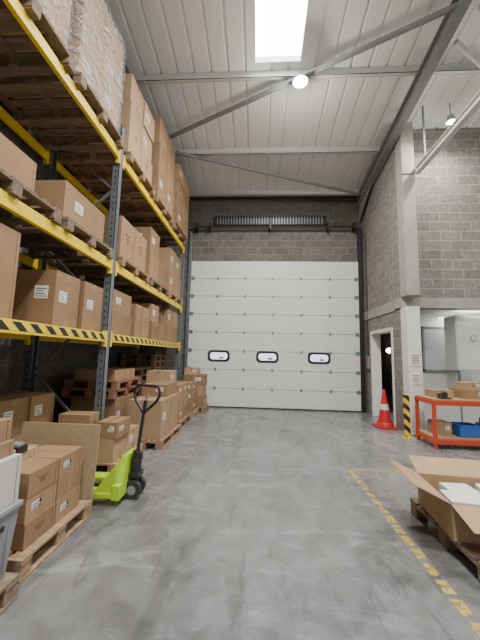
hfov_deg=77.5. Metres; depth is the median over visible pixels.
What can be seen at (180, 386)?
cardboard box
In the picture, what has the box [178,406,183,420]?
cardboard box
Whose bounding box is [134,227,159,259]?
cardboard box
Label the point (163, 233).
wooden pallet
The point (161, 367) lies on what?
wooden pallet
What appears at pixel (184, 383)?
cardboard box
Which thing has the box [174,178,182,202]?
cardboard box
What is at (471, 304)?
lintel
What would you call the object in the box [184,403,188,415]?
cardboard box
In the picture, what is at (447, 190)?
wall
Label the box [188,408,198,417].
wooden pallet
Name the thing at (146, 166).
cardboard box
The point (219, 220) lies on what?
air vent
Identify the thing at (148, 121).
cardboard box
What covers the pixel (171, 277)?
cardboard box
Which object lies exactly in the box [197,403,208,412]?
wooden pallet
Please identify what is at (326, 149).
beam
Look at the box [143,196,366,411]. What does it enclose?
wall
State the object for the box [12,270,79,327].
cardboard box
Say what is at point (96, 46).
load
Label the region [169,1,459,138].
tube
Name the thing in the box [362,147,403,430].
wall
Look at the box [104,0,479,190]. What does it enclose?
ceiling
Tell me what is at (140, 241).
cardboard box
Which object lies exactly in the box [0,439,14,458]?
cardboard box
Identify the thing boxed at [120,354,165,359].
wooden pallet
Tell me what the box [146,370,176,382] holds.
cardboard box
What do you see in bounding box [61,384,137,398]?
wooden pallet
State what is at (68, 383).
wooden pallet
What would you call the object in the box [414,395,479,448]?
workbench
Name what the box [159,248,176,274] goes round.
cardboard box
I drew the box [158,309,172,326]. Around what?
cardboard box
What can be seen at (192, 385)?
cardboard box
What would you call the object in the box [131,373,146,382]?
wooden pallet
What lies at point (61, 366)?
wall
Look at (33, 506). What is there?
cardboard box
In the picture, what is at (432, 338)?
window
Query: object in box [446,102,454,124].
lamp
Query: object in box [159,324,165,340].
cardboard box
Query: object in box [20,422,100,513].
sheet
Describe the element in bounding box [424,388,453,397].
cardboard box
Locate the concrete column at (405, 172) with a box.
[394,122,419,296]
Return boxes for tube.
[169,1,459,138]
[175,151,361,195]
[453,39,479,67]
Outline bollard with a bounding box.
[401,394,414,438]
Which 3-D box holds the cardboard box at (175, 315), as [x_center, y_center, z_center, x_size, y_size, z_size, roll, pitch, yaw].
[-2.055,0.002,7.860,0.736,0.396,0.442,1,-7,3]
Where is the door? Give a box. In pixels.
[187,261,361,411]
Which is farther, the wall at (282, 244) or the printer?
the wall at (282, 244)
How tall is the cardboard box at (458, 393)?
0.160 m
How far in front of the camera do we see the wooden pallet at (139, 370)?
6.59 m
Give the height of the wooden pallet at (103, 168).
0.140 m
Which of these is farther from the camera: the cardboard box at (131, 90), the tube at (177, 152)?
the tube at (177, 152)
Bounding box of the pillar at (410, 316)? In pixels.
[400,306,424,434]
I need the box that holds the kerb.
[255,0,307,62]
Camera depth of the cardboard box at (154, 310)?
6.20 m
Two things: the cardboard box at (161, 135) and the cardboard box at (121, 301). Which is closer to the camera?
the cardboard box at (121, 301)
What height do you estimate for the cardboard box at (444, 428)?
0.220 m
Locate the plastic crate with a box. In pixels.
[450,422,479,437]
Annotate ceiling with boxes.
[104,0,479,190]
[420,310,479,315]
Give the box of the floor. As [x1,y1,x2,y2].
[0,407,479,639]
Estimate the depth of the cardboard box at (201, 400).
7.69 m
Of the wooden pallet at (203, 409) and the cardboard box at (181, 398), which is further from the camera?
the wooden pallet at (203, 409)
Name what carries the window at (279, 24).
attached to the kerb
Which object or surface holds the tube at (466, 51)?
attached to the ceiling at (359, 111)
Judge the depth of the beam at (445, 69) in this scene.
5.70 m
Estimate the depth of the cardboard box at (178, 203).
7.38 m
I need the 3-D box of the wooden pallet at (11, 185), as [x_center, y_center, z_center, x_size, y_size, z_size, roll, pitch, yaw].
[-2.466,-1.131,2.571,1.170,0.140,1.150,1,-7,3]
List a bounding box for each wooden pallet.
[0,0,75,76]
[0,72,124,150]
[0,167,61,224]
[0,572,19,614]
[5,500,90,583]
[6,216,113,258]
[47,256,149,282]
[57,151,154,197]
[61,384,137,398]
[63,377,140,389]
[92,277,168,295]
[94,388,141,394]
[96,193,172,224]
[96,443,142,471]
[110,366,150,374]
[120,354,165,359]
[120,360,165,366]
[124,291,182,304]
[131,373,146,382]
[132,222,186,244]
[134,365,164,371]
[141,424,180,449]
[178,413,190,427]
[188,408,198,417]
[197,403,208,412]
[410,498,479,580]
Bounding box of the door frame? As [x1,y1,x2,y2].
[370,327,395,425]
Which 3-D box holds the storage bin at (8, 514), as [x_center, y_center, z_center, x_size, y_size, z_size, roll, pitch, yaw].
[-1.638,1.312,1.687,0.524,0.420,0.384,1,-7,3]
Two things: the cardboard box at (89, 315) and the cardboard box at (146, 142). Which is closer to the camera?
the cardboard box at (89, 315)
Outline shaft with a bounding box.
[194,222,356,232]
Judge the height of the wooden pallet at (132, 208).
0.140 m
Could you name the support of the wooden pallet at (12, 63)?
on the rack
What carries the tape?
on the floor
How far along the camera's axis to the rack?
4.18 m
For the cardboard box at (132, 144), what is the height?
0.462 m
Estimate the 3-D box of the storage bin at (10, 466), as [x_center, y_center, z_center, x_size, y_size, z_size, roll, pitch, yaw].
[-1.646,0.963,1.728,0.498,0.276,0.364,1,-7,3]
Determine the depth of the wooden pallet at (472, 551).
2.37 m
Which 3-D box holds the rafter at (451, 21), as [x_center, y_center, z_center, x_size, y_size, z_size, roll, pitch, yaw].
[3.182,-5.029,2.519,0.160,2.715,13.239,1,-7,3]
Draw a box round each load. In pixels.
[0,0,75,53]
[13,0,126,136]
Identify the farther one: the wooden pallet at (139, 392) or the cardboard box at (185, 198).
the cardboard box at (185, 198)
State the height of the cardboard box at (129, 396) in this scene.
0.608 m
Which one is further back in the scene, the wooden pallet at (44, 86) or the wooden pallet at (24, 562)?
the wooden pallet at (44, 86)
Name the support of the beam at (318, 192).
on the rafter at (124, 61)
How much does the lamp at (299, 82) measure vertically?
0.292 m
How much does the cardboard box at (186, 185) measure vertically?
0.384 m
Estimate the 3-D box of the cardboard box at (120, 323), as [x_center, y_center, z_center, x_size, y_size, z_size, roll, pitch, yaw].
[-2.249,0.070,4.813,0.720,0.346,0.692,1,-7,3]
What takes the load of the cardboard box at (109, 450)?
on the wooden pallet at (110, 466)
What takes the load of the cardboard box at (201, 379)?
on the cardboard box at (201, 390)
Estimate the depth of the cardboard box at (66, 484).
2.50 m
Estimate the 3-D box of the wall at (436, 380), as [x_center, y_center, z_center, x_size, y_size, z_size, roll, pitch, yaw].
[6.409,1.195,7.290,4.050,2.600,0.120,1,-7,3]
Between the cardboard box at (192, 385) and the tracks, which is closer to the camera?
the cardboard box at (192, 385)
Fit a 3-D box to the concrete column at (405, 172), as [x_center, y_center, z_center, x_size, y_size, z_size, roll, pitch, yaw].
[3.626,-2.424,6.515,0.310,3.880,0.320,1,-7,3]
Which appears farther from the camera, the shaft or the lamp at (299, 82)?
the shaft
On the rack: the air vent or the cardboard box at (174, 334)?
the cardboard box at (174, 334)
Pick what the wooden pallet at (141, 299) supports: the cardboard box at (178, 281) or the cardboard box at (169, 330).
the cardboard box at (178, 281)
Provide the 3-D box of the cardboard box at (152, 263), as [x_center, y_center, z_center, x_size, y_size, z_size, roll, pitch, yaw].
[-2.145,-1.048,6.071,0.841,0.508,0.541,1,-7,3]
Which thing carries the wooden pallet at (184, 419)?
on the floor
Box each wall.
[0,97,138,422]
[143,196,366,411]
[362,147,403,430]
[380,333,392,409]
[413,127,479,297]
[420,315,479,422]
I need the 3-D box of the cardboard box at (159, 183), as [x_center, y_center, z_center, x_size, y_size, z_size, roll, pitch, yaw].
[-2.140,-2.746,6.249,1.072,0.562,0.541,1,-7,3]
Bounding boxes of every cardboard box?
[0,133,36,190]
[0,223,20,318]
[0,391,54,422]
[0,396,28,436]
[0,418,12,441]
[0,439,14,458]
[10,433,21,441]
[10,503,55,550]
[12,180,104,240]
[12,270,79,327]
[16,481,56,524]
[18,457,58,498]
[21,446,36,459]
[30,445,82,479]
[54,485,79,523]
[55,466,80,501]
[58,411,99,423]
[66,126,141,171]
[70,395,125,418]
[74,368,125,379]
[76,281,103,331]
[77,215,135,263]
[94,392,133,415]
[96,367,134,377]
[97,416,130,438]
[97,433,126,462]
[98,148,152,187]
[105,168,166,206]
[111,311,130,335]
[112,289,131,315]
[119,99,142,146]
[121,73,143,120]
[126,424,138,451]
[128,395,170,439]
[130,304,142,337]
[131,303,158,322]
[132,208,182,231]
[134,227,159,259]
[134,230,146,271]
[142,126,151,162]
[142,307,149,338]
[142,381,176,396]
[143,101,154,143]
[145,252,159,281]
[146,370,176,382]
[148,322,159,340]
[151,142,167,181]
[152,116,168,154]
[158,261,166,287]
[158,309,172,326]
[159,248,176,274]
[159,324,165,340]
[165,325,172,341]
[166,184,173,217]
[166,269,175,293]
[167,136,175,172]
[167,160,174,194]
[170,393,178,430]
[172,312,177,327]
[172,327,176,342]
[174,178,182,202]
[174,193,182,215]
[175,163,184,189]
[175,276,180,297]
[176,257,180,278]
[176,381,187,393]
[176,383,183,396]
[178,395,183,408]
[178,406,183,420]
[181,381,196,392]
[182,218,187,239]
[183,190,188,212]
[183,204,187,225]
[183,374,206,385]
[184,177,189,198]
[184,392,188,404]
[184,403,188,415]
[185,367,199,374]
[188,390,196,401]
[188,399,196,411]
[197,385,205,395]
[197,394,206,406]
[389,455,479,544]
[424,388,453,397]
[427,419,451,435]
[449,387,479,399]
[453,381,479,389]
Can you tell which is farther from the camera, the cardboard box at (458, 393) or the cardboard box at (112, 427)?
the cardboard box at (458, 393)
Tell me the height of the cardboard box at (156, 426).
0.598 m
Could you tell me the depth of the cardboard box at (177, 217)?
7.27 m
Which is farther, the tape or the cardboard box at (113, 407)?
the cardboard box at (113, 407)
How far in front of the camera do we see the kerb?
5.62 m
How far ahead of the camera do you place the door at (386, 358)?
9.13 m
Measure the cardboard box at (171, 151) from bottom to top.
0.562 m
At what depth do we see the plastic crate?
5.14 m
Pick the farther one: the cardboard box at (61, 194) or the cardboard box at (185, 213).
the cardboard box at (185, 213)
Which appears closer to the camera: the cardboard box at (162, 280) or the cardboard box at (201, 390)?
the cardboard box at (162, 280)
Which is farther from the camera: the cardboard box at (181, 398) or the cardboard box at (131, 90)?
the cardboard box at (181, 398)
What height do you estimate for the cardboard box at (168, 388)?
0.208 m
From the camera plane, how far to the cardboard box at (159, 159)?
6.05 m
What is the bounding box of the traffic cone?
[372,389,397,429]
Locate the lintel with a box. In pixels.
[363,297,479,320]
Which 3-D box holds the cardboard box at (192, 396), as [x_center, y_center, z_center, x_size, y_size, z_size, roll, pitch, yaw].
[-1.302,1.853,7.337,0.413,0.219,0.522,1,-7,3]
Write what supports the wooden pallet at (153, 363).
on the wooden pallet at (161, 367)
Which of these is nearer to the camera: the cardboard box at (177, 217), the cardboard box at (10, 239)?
the cardboard box at (10, 239)
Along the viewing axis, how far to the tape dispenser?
5.18 m
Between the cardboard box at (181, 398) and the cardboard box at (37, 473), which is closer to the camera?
the cardboard box at (37, 473)
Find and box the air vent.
[215,216,325,225]
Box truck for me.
[93,384,160,500]
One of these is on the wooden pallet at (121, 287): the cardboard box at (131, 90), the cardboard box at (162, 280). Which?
the cardboard box at (162, 280)
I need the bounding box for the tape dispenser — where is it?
[436,392,451,398]
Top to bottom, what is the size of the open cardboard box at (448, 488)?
0.380 m
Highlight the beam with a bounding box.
[414,91,479,173]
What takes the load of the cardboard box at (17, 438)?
on the wooden pallet
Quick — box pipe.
[365,235,370,368]
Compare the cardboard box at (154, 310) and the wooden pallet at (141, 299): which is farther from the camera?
the wooden pallet at (141, 299)
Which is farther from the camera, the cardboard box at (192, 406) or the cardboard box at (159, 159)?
the cardboard box at (192, 406)
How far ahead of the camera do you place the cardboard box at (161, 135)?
6.14 m
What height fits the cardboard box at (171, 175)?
0.562 m
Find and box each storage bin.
[0,453,21,509]
[0,499,23,579]
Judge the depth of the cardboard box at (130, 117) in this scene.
4.82 m
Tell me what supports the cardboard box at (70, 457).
on the cardboard box at (66, 484)
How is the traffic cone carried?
on the floor
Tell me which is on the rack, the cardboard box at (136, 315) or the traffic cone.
the cardboard box at (136, 315)
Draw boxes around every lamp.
[293,67,307,88]
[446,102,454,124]
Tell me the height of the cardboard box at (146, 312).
0.594 m
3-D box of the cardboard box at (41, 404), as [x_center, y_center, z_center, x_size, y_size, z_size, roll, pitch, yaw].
[-2.749,1.125,3.749,0.584,0.404,0.416,1,-7,3]
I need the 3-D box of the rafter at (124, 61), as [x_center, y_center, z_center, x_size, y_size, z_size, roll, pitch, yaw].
[-2.342,-5.339,2.880,0.160,2.275,13.242,1,-7,3]
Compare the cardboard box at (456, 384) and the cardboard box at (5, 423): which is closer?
the cardboard box at (5, 423)
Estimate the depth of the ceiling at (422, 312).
7.08 m
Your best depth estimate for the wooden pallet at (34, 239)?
3.74 m
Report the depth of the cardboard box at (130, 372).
5.43 m
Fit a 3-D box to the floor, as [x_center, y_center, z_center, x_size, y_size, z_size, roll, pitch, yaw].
[2.337,2.002,2.906,11.620,0.200,16.500,1,-7,3]
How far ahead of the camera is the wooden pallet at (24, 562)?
2.22 m
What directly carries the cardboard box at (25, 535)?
on the wooden pallet at (24, 562)
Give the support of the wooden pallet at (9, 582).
on the floor
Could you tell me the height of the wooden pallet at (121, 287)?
0.140 m
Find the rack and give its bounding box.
[0,0,184,465]
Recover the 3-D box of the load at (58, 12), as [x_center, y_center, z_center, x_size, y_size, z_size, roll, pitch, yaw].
[-2.396,-3.623,2.833,1.104,1.509,1.064,1,-7,3]
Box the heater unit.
[444,315,479,370]
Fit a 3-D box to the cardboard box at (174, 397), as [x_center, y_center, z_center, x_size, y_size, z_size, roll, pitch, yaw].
[-1.471,1.670,5.525,0.540,0.598,0.518,1,-7,3]
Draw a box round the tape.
[348,469,479,637]
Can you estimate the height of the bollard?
0.810 m
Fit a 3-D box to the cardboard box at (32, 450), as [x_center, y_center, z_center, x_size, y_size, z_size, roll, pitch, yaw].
[-1.888,1.068,2.356,0.382,0.072,0.303,1,-7,3]
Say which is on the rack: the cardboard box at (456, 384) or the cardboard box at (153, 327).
the cardboard box at (153, 327)
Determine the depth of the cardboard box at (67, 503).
2.49 m
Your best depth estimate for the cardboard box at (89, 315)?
3.86 m
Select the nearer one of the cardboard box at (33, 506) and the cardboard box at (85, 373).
the cardboard box at (33, 506)
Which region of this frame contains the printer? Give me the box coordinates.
[13,442,27,453]
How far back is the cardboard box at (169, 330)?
7.24 m
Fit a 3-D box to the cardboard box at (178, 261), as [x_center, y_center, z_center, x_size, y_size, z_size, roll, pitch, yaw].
[-2.037,-1.381,7.927,0.818,0.534,0.528,1,-7,3]
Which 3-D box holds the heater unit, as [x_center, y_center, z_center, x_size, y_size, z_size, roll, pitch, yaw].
[5.186,0.523,6.697,0.900,1.200,0.435,1,-7,3]
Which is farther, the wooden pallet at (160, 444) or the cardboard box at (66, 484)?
the wooden pallet at (160, 444)
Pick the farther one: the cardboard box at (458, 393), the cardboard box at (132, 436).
the cardboard box at (458, 393)
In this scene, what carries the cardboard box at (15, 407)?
on the cardboard box at (17, 438)
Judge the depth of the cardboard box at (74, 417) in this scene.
3.77 m
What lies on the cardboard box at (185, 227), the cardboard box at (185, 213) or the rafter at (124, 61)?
the cardboard box at (185, 213)
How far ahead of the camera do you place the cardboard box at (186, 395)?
6.67 m
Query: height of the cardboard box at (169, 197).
0.562 m
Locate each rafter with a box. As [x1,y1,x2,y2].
[123,60,129,73]
[356,0,471,220]
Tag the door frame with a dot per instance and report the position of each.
(375, 342)
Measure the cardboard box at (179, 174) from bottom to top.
0.384 m
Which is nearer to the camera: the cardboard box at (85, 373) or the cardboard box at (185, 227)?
the cardboard box at (85, 373)
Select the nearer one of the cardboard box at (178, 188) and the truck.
the truck
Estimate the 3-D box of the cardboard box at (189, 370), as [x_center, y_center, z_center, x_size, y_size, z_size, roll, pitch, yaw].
[-1.265,1.363,8.008,0.352,0.170,0.354,1,-7,3]
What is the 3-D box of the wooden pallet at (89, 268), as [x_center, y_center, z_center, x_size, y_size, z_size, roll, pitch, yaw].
[-2.317,-0.836,5.100,1.170,0.140,1.150,1,-7,3]
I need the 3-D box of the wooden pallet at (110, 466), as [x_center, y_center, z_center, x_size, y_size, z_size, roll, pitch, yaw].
[-1.912,1.867,4.089,0.850,0.140,0.880,1,-7,3]
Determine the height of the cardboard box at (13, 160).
0.470 m
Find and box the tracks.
[184,227,365,412]
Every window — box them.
[255,0,306,56]
[421,326,457,371]
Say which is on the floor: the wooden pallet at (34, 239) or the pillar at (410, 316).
the pillar at (410, 316)
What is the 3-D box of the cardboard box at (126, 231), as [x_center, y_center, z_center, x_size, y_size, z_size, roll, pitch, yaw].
[-2.223,-1.267,4.880,0.820,0.668,0.516,1,-7,3]
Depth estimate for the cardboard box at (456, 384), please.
5.28 m
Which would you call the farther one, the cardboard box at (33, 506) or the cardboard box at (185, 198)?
the cardboard box at (185, 198)
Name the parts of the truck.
fork frame, tiller handle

